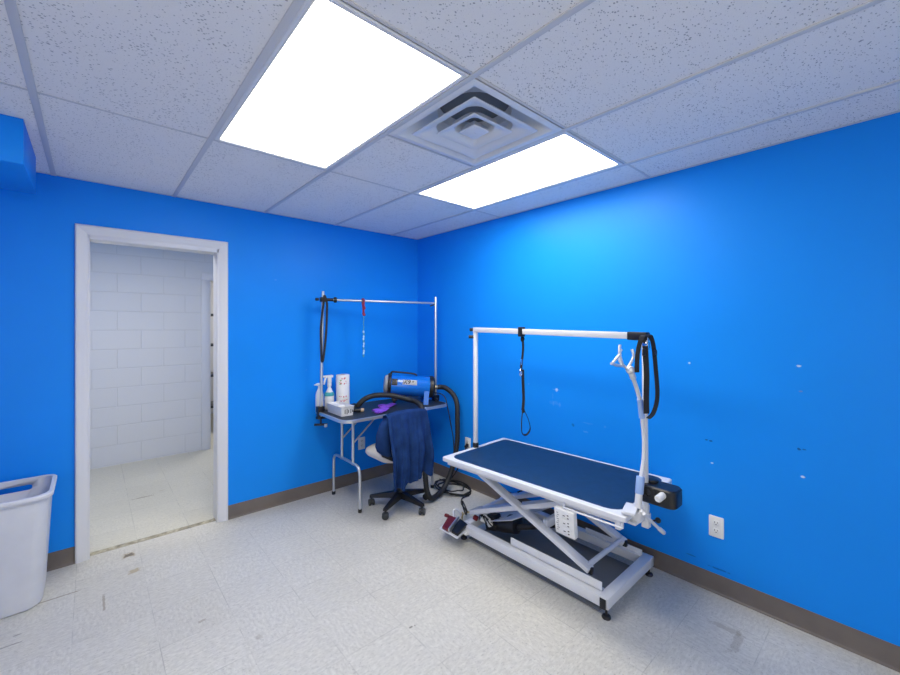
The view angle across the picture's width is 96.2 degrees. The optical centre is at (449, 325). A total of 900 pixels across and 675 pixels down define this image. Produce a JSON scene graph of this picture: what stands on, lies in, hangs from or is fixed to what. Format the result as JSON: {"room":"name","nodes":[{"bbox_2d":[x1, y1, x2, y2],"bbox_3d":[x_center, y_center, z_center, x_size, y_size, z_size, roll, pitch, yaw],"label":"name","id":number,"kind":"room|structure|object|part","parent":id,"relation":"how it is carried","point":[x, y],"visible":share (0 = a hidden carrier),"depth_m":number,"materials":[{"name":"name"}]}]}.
{"room":"pet grooming room","nodes":[
{"label":"pet grooming room","id":0,"kind":"room"},
{"bbox_2d":[90,242,212,469],"bbox_3d":[-3.321,0.155,4.637,4.600,2.650,0.200,0,0,-42],"label":"wall","id":1,"kind":"structure","parent":0,"point":[145,303],"depth_m":4.46,"materials":[{"name":"white brick"}]},
{"bbox_2d":[201,273,212,449],"bbox_3d":[-2.656,0.422,5.220,1.000,2.115,0.232,0,0,-42],"label":"door","id":2,"kind":"structure","parent":1,"relation":"in","point":[206,278],"depth_m":4.83,"materials":[{"name":"white paint"}]},
{"bbox_3d":[-2.586,-0.593,5.141,1.000,0.085,0.021,0,0,-42],"label":"casing","id":3,"kind":"part","parent":2,"relation":"part of","materials":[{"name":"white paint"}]},
{"bbox_2d":[0,172,417,552],"bbox_3d":[-1.948,0.155,2.955,4.420,2.650,0.120,0,0,-42],"label":"wall","id":4,"kind":"structure","parent":0,"point":[278,265],"depth_m":3.20,"materials":[{"name":"blue paint"}]},
{"bbox_2d":[47,546,74,571],"bbox_3d":[-2.944,1.428,1.980,1.636,0.104,0.015,0,0,-42],"label":"baseboard","id":5,"kind":"structure","parent":4,"relation":"attached to","point":[65,557],"depth_m":2.48,"materials":[{"name":"brown plastic"}]},
{"bbox_2d":[75,223,227,563],"bbox_3d":[-2.057,0.420,2.847,0.858,2.120,0.145,0,0,-42],"label":"door frame","id":6,"kind":"structure","parent":4,"relation":"in","point":[84,234],"depth_m":2.67,"materials":[{"name":"white paint"}]},
{"bbox_3d":[-2.314,0.420,2.536,0.060,2.120,0.021,0,0,-42],"label":"casing","id":7,"kind":"part","parent":6,"relation":"part of","materials":[{"name":"white paint"}]},
{"bbox_3d":[-2.016,-0.610,2.800,0.858,0.060,0.021,0,0,-42],"label":"casing","id":8,"kind":"part","parent":6,"relation":"part of","materials":[{"name":"white paint"}]},
{"bbox_3d":[-1.717,0.420,3.065,0.060,2.120,0.021,0,0,-42],"label":"casing","id":9,"kind":"part","parent":6,"relation":"part of","materials":[{"name":"white paint"}]},
{"bbox_2d":[228,463,392,519],"bbox_3d":[-1.018,1.428,3.690,1.811,0.104,0.015,0,0,-42],"label":"baseboard","id":10,"kind":"structure","parent":4,"relation":"attached to","point":[236,510],"depth_m":3.47,"materials":[{"name":"brown plastic"}]},
{"bbox_2d":[358,437,364,449],"bbox_3d":[-0.842,1.118,3.851,0.072,0.116,0.008,0,0,-42],"label":"wall outlet","id":11,"kind":"object","parent":4,"relation":"attached to","point":[361,441],"visible":0.98,"depth_m":3.85,"materials":[{"name":"white plastic"}]},
{"bbox_2d":[211,282,212,413],"bbox_3d":[-4.075,0.155,6.857,3.020,2.650,0.120,0,0,-42],"label":"wall","id":12,"kind":"structure","parent":0,"point":[211,282],"depth_m":6.83,"materials":[{"name":"white paint"}]},
{"bbox_2d":[0,0,899,238],"bbox_3d":[-0.293,-0.920,1.001,4.540,0.001,5.240,0,0,-42],"label":"ceiling","id":13,"kind":"structure","parent":0,"point":[176,64],"depth_m":1.50,"materials":[{"name":"tile"}]},
{"bbox_2d":[0,114,35,193],"bbox_3d":[-2.626,-0.818,1.504,1.480,0.202,0.541,0,0,-42],"label":"soffit","id":14,"kind":"structure","parent":13,"relation":"attached to","point":[17,155],"depth_m":1.82,"materials":[{"name":"blue paint"}]},
{"bbox_2d":[0,0,899,239],"bbox_3d":[-0.293,-0.917,1.000,4.300,0.005,5.000,0,0,-42],"label":"grid","id":15,"kind":"object","parent":13,"relation":"attached to","point":[11,6],"visible":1,"depth_m":1.67,"materials":[{"name":"grey metal"}]},
{"bbox_2d":[215,0,468,169],"bbox_3d":[-0.544,-0.967,1.732,0.584,0.106,1.194,0,0,-42],"label":"ceiling light","id":16,"kind":"object","parent":15,"relation":"attached to","point":[338,77],"visible":0.82,"depth_m":1.56,"materials":[{"name":"white plastic"}]},
{"bbox_2d":[388,74,562,165],"bbox_3d":[0.115,-1.014,1.909,0.584,0.212,0.584,0,0,-42],"label":"air vent","id":17,"kind":"object","parent":15,"relation":"attached to","point":[472,142],"visible":0.92,"depth_m":1.93,"materials":[{"name":"white metal"}]},
{"bbox_2d":[415,128,623,209],"bbox_3d":[0.368,-0.967,2.542,0.584,0.106,1.194,0,0,-42],"label":"ceiling light","id":18,"kind":"object","parent":15,"relation":"attached to","point":[563,157],"visible":0.78,"depth_m":2.42,"materials":[{"name":"white plastic"}]},
{"bbox_2d":[0,414,899,674],"bbox_3d":[-1.619,1.530,2.719,4.840,0.100,9.570,0,0,-42],"label":"floor","id":19,"kind":"structure","parent":0,"point":[316,584],"depth_m":2.12,"materials":[{"name":"beige tile"}]},
{"bbox_2d":[0,474,56,618],"bbox_3d":[-2.391,1.180,2.124,0.455,0.600,0.414,0,0,-42],"label":"wastebasket","id":20,"kind":"object","parent":19,"relation":"on","point":[25,516],"visible":1,"depth_m":2.08,"materials":[{"name":"grey plastic"}]},
{"bbox_2d":[90,518,215,555],"bbox_3d":[-2.060,1.489,2.854,0.722,0.022,0.050,0,0,-42],"label":"threshold","id":21,"kind":"object","parent":19,"relation":"on","point":[213,519],"visible":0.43,"depth_m":2.82,"materials":[{"name":"beige metal"}]},
{"bbox_2d":[211,314,212,407],"bbox_3d":[-3.108,0.605,5.963,1.320,1.750,0.400,0,0,-42],"label":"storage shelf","id":22,"kind":"object","parent":19,"relation":"on","point":[211,314],"visible":0.02,"depth_m":5.58,"materials":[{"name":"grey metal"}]},
{"bbox_2d":[314,291,446,512],"bbox_3d":[-0.597,0.593,3.613,1.105,1.775,0.590,0,0,-42],"label":"folding table","id":23,"kind":"object","parent":19,"relation":"on","point":[321,412],"visible":0.71,"depth_m":3.44,"materials":[{"name":"silver metal"}]},
{"bbox_2d":[314,383,322,409],"bbox_3d":[-1.124,0.605,3.469,0.072,0.229,0.066,0,0,-3],"label":"bottle","id":24,"kind":"object","parent":23,"relation":"on","point":[317,396],"visible":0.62,"depth_m":3.44,"materials":[{"name":"white plastic"}]},
{"bbox_3d":[-1.083,0.235,3.416,0.044,1.060,0.025,0,0,-42],"label":"post","id":25,"kind":"part","parent":23,"relation":"part of","materials":[{"name":"silver metal"}]},
{"bbox_2d":[320,295,327,362],"bbox_3d":[-1.060,0.022,3.396,0.073,0.571,0.010,0,0,-38],"label":"strap","id":26,"kind":"object","parent":23,"relation":"hanging from","point":[322,357],"visible":1,"depth_m":3.39,"materials":[{"name":"black fabric"}]},
{"bbox_2d":[323,375,333,409],"bbox_3d":[-1.052,0.573,3.506,0.092,0.293,0.083,0,0,-6],"label":"spray bottle","id":27,"kind":"object","parent":23,"relation":"on","point":[329,394],"visible":0.89,"depth_m":3.48,"materials":[{"name":"white plastic"}]},
{"bbox_2d":[327,401,353,416],"bbox_3d":[-0.905,0.682,3.330,0.120,0.074,0.279,0,0,-42],"label":"plastic basket","id":28,"kind":"object","parent":23,"relation":"on","point":[339,408],"visible":1,"depth_m":3.27,"materials":[{"name":"white plastic"}]},
{"bbox_2d":[336,374,349,403],"bbox_3d":[-0.952,0.575,3.587,0.117,0.288,0.118,0,0,-42],"label":"paper towel roll","id":29,"kind":"object","parent":23,"relation":"on","point":[342,380],"visible":0.94,"depth_m":3.54,"materials":[{"name":"white paper"}]},
{"bbox_3d":[-0.876,1.106,3.375,0.042,0.724,0.488,0,0,-42],"label":"leg frame","id":30,"kind":"part","parent":23,"relation":"part of","materials":[{"name":"silver metal"}]},
{"bbox_2d":[353,408,363,411],"bbox_3d":[-0.761,0.702,3.369,0.089,0.033,0.033,0,0,-10],"label":"brush","id":31,"kind":"object","parent":23,"relation":"on","point":[355,409],"visible":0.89,"depth_m":3.36,"materials":[{"name":"black plastic"}]},
{"bbox_2d":[361,298,365,357],"bbox_3d":[-0.766,0.018,3.569,0.032,0.525,0.054,0,0,-35],"label":"leash","id":32,"kind":"object","parent":23,"relation":"hanging from","point":[363,299],"visible":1,"depth_m":3.56,"materials":[{"name":"red"}]},
{"bbox_3d":[-0.762,0.099,3.564,0.019,0.363,0.017,0,0,-42],"label":"bead chain","id":33,"kind":"part","parent":32,"relation":"part of","materials":[{"name":"silver"}]},
{"bbox_2d":[372,407,388,413],"bbox_3d":[-0.586,0.708,3.406,0.118,0.018,0.201,0,0,20],"label":"glove","id":34,"kind":"object","parent":23,"relation":"on","point":[383,409],"visible":1,"depth_m":3.38,"materials":[{"name":"purple rubber"}]},
{"bbox_3d":[-0.590,0.733,3.619,1.077,0.026,0.590,0,0,-42],"label":"edge trim","id":35,"kind":"part","parent":23,"relation":"part of","materials":[{"name":"silver metal"}]},
{"bbox_2d":[378,403,395,408],"bbox_3d":[-0.567,0.708,3.602,0.129,0.020,0.219,0,0,27],"label":"glove","id":36,"kind":"object","parent":23,"relation":"on","point":[389,404],"visible":0.82,"depth_m":3.59,"materials":[{"name":"purple rubber"}]},
{"bbox_3d":[-0.138,0.220,3.886,0.025,1.000,0.025,0,0,-42],"label":"post","id":37,"kind":"part","parent":23,"relation":"part of","materials":[{"name":"silver metal"}]},
{"bbox_2d":[365,444,426,519],"bbox_3d":[-0.394,1.087,3.323,0.520,0.785,0.533,0,0,-42],"label":"office chair","id":38,"kind":"object","parent":19,"relation":"on","point":[406,495],"visible":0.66,"depth_m":3.25,"materials":[{"name":"black plastic"}]},
{"bbox_3d":[-0.440,1.026,3.351,0.450,0.071,0.430,0,0,-42],"label":"seat","id":39,"kind":"part","parent":38,"relation":"part of","materials":[{"name":"white plastic"}]},
{"bbox_3d":[-0.548,1.385,3.329,0.225,0.059,0.052,0,0,3],"label":"leg","id":40,"kind":"part","parent":38,"relation":"part of","materials":[{"name":"black plastic"}]},
{"bbox_3d":[-0.458,1.385,3.188,0.052,0.059,0.225,0,0,21],"label":"leg","id":41,"kind":"part","parent":38,"relation":"part of","materials":[{"name":"black plastic"}]},
{"bbox_2d":[375,408,433,491],"bbox_3d":[-0.349,0.941,3.097,0.462,0.590,0.192,0,0,-42],"label":"garment","id":42,"kind":"object","parent":38,"relation":"on","point":[407,432],"visible":1,"depth_m":3.05,"materials":[{"name":"blue fabric"}]},
{"bbox_3d":[-0.296,1.385,3.230,0.225,0.059,0.052,0,0,39],"label":"leg","id":43,"kind":"part","parent":38,"relation":"part of","materials":[{"name":"black plastic"}]},
{"bbox_3d":[-0.286,1.385,3.398,0.225,0.059,0.052,0,0,-33],"label":"leg","id":44,"kind":"part","parent":38,"relation":"part of","materials":[{"name":"black plastic"}]},
{"bbox_2d":[356,371,459,500],"bbox_3d":[-0.348,0.944,3.653,0.852,1.060,0.546,0,0,12],"label":"dryer","id":45,"kind":"object","parent":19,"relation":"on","point":[395,386],"visible":0.92,"depth_m":3.66,"materials":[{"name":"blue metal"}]},
{"bbox_2d":[391,379,397,384],"bbox_3d":[-0.501,0.508,3.654,0.059,0.061,0.044,0,0,-10],"label":"switch plate","id":46,"kind":"object","parent":45,"relation":"attached to","point":[393,381],"depth_m":3.64,"materials":[{"name":"black plastic"}]},
{"bbox_3d":[-0.425,0.443,3.747,0.252,0.058,0.024,0,0,-10],"label":"handle","id":47,"kind":"part","parent":45,"relation":"part of","materials":[{"name":"plastic"}]},
{"bbox_3d":[-0.364,0.513,3.675,0.133,0.053,0.021,0,0,-10],"label":"name plate","id":48,"kind":"part","parent":45,"relation":"part of","materials":[{"name":"white plastic"}]},
{"bbox_2d":[435,392,453,449],"bbox_3d":[-0.061,1.046,3.764,0.155,0.861,0.238,0,0,-42],"label":"power cord","id":49,"kind":"object","parent":45,"relation":"hanging from","point":[435,392],"visible":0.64,"depth_m":3.67,"materials":[{"name":"black rubber"}]},
{"bbox_2d":[434,443,471,495],"bbox_3d":[0.023,1.282,3.661,0.285,0.400,0.407,0,0,-42],"label":"coiled cord","id":50,"kind":"object","parent":19,"relation":"on","point":[456,482],"visible":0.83,"depth_m":3.69,"materials":[{"name":"black rubber"}]},
{"bbox_2d":[461,495,468,514],"bbox_3d":[0.112,1.382,3.198,0.073,0.195,0.608,0,0,4],"label":"cord","id":51,"kind":"object","parent":19,"relation":"on","point":[462,501],"visible":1,"depth_m":3.08,"materials":[{"name":"black plastic"}]},
{"bbox_2d":[469,518,629,610],"bbox_3d":[0.644,1.477,2.624,0.513,0.006,0.967,0,0,-42],"label":"rubber mat","id":52,"kind":"object","parent":19,"relation":"on","point":[607,569],"visible":0.51,"depth_m":2.58,"materials":[{"name":"grey rubber"}]},
{"bbox_2d":[440,327,671,620],"bbox_3d":[0.617,0.746,2.571,0.748,1.468,1.403,0,0,-42],"label":"table","id":53,"kind":"object","parent":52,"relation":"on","point":[570,484],"visible":0.94,"depth_m":2.44,"materials":[{"name":"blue metal"}]},
{"bbox_2d":[440,508,468,538],"bbox_3d":[0.033,1.368,2.815,0.202,0.104,0.263,0,0,-42],"label":"switch","id":54,"kind":"object","parent":53,"relation":"attached to","point":[454,526],"depth_m":2.77,"materials":[{"name":"white plastic"}]},
{"bbox_3d":[0.190,0.505,2.987,0.038,0.940,0.038,0,0,-42],"label":"post","id":55,"kind":"part","parent":53,"relation":"part of","materials":[{"name":"silver metal"}]},
{"bbox_3d":[0.459,1.140,2.562,0.092,0.376,0.864,0,0,-42],"label":"scissor arm","id":56,"kind":"part","parent":53,"relation":"part of"},
{"bbox_3d":[0.478,1.294,2.787,0.304,0.152,0.384,0,0,-42],"label":"plate","id":57,"kind":"part","parent":53,"relation":"part of","materials":[{"name":"white metal"}]},
{"bbox_3d":[0.703,1.140,2.784,0.092,0.376,0.864,0,0,-42],"label":"scissor arm","id":58,"kind":"part","parent":53,"relation":"part of"},
{"bbox_3d":[0.491,1.299,2.660,0.146,0.255,0.611,0,0,-42],"label":"lift motor","id":59,"kind":"part","parent":53,"relation":"part of","materials":[{"name":"black plastic"}]},
{"bbox_2d":[518,327,530,435],"bbox_3d":[0.496,0.364,2.658,0.125,0.717,0.030,0,0,-42],"label":"loop","id":60,"kind":"object","parent":53,"relation":"hanging from","point":[520,334],"visible":1,"depth_m":2.64,"materials":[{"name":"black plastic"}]},
{"bbox_3d":[0.429,1.129,2.535,0.066,0.388,0.982,0,0,-42],"label":"scissor arm","id":61,"kind":"part","parent":53,"relation":"part of"},
{"bbox_3d":[0.591,1.344,2.314,0.029,0.044,0.600,0,0,-42],"label":"guide rail","id":62,"kind":"part","parent":53,"relation":"part of","materials":[{"name":"white metal"}]},
{"bbox_3d":[0.640,1.397,2.608,0.581,0.057,1.081,0,0,-42],"label":"frame","id":63,"kind":"part","parent":53,"relation":"part of","materials":[{"name":"white metal"}]},
{"bbox_2d":[561,512,570,521],"bbox_3d":[0.603,0.988,2.094,0.006,0.034,0.056,0,0,-41],"label":"socket","id":64,"kind":"object","parent":53,"relation":"attached to","point":[565,516],"depth_m":2.09,"materials":[{"name":"white plastic"}]},
{"bbox_2d":[562,527,571,536],"bbox_3d":[0.609,1.072,2.100,0.006,0.034,0.056,0,0,-41],"label":"socket","id":65,"kind":"object","parent":53,"relation":"attached to","point":[567,531],"depth_m":2.10,"materials":[{"name":"white plastic"}]},
{"bbox_2d":[562,520,571,529],"bbox_3d":[0.606,1.030,2.097,0.006,0.034,0.056,0,0,-41],"label":"socket","id":66,"kind":"object","parent":53,"relation":"attached to","point":[566,524],"depth_m":2.09,"materials":[{"name":"white plastic"}]},
{"bbox_3d":[0.705,0.939,2.012,0.018,0.035,0.322,0,0,-45],"label":"rail","id":67,"kind":"part","parent":53,"relation":"part of","materials":[{"name":"white metal"}]},
{"bbox_3d":[0.733,1.129,2.811,0.056,0.388,0.982,0,0,-42],"label":"scissor arm","id":68,"kind":"part","parent":53,"relation":"part of"},
{"bbox_3d":[1.016,1.352,2.541,0.029,0.029,0.365,0,0,-42],"label":"guide rail","id":69,"kind":"part","parent":53,"relation":"part of","materials":[{"name":"white metal"}]},
{"bbox_2d":[610,345,665,534],"bbox_3d":[0.884,0.577,1.944,0.506,0.987,0.109,0,0,-42],"label":"holder","id":70,"kind":"object","parent":53,"relation":"attached to","point":[635,510],"visible":0.96,"depth_m":1.95,"materials":[{"name":"white plastic"}]},
{"bbox_3d":[0.915,0.830,1.960,0.047,0.104,0.036,0,0,-42],"label":"post","id":71,"kind":"part","parent":70,"relation":"part of","materials":[{"name":"silver metal"}]},
{"bbox_3d":[0.912,0.514,1.954,0.154,0.558,0.024,0,0,-42],"label":"flexible arm","id":72,"kind":"part","parent":70,"relation":"part of"},
{"bbox_3d":[1.002,0.973,2.005,0.250,0.193,0.044,0,0,-42],"label":"clamp lever","id":73,"kind":"part","parent":70,"relation":"part of","materials":[{"name":"silver metal"}]},
{"bbox_3d":[0.972,0.537,2.010,0.048,0.936,0.025,0,0,-42],"label":"post","id":74,"kind":"part","parent":53,"relation":"part of","materials":[{"name":"silver metal"}]},
{"bbox_2d":[634,335,659,418],"bbox_3d":[0.960,0.246,1.954,0.264,0.408,0.035,0,0,-42],"label":"strap","id":75,"kind":"object","parent":53,"relation":"hanging from","point":[642,339],"visible":1,"depth_m":1.93,"materials":[{"name":"black fabric"}]},
{"bbox_3d":[1.022,0.976,2.023,0.073,0.028,0.028,0,0,-15],"label":"clamp knob","id":76,"kind":"part","parent":53,"relation":"part of","materials":[{"name":"black plastic"}]},
{"bbox_2d":[642,477,681,509],"bbox_3d":[1.033,0.837,1.984,0.138,0.145,0.179,0,0,-42],"label":"caddy","id":77,"kind":"object","parent":53,"relation":"attached to","point":[673,500],"visible":0.84,"depth_m":1.93,"materials":[{"name":"black plastic"}]},
{"bbox_2d":[654,492,665,502],"bbox_3d":[1.014,0.804,1.921,0.111,0.047,0.033,0,0,-34],"label":"brush","id":78,"kind":"object","parent":77,"relation":"in","point":[661,496],"visible":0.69,"depth_m":1.89,"materials":[{"name":"white plastic"}]},
{"bbox_2d":[418,112,899,646],"bbox_3d":[1.359,0.155,2.468,0.120,2.650,5.000,0,0,-42],"label":"wall","id":79,"kind":"structure","parent":0,"point":[765,282],"depth_m":2.21,"materials":[{"name":"blue paint"}]},
{"bbox_2d":[465,437,470,448],"bbox_3d":[0.164,1.085,3.718,0.008,0.116,0.072,0,0,-42],"label":"wall outlet","id":80,"kind":"object","parent":79,"relation":"attached to","point":[467,440],"visible":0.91,"depth_m":3.71,"materials":[{"name":"white plastic"}]},
{"bbox_2d":[433,462,899,672],"bbox_3d":[1.309,1.428,2.422,0.015,0.104,4.999,0,0,-42],"label":"baseboard","id":81,"kind":"structure","parent":79,"relation":"attached to","point":[882,652],"depth_m":2.08,"materials":[{"name":"brown plastic"}]},
{"bbox_2d":[709,514,723,539],"bbox_3d":[1.476,1.114,2.240,0.008,0.116,0.072,0,0,-42],"label":"wall outlet","id":82,"kind":"object","parent":79,"relation":"attached to","point":[716,524],"visible":1,"depth_m":2.24,"materials":[{"name":"white plastic"}]},
{"bbox_2d":[713,520,719,525],"bbox_3d":[1.476,1.093,2.240,0.007,0.029,0.033,0,0,-42],"label":"socket","id":83,"kind":"object","parent":82,"relation":"attached to","point":[715,522],"depth_m":2.24,"materials":[{"name":"white plastic"}]},
{"bbox_2d":[713,528,719,533],"bbox_3d":[1.476,1.135,2.240,0.007,0.029,0.033,0,0,-42],"label":"socket","id":84,"kind":"object","parent":82,"relation":"attached to","point":[715,530],"depth_m":2.24,"materials":[{"name":"white plastic"}]}
]}

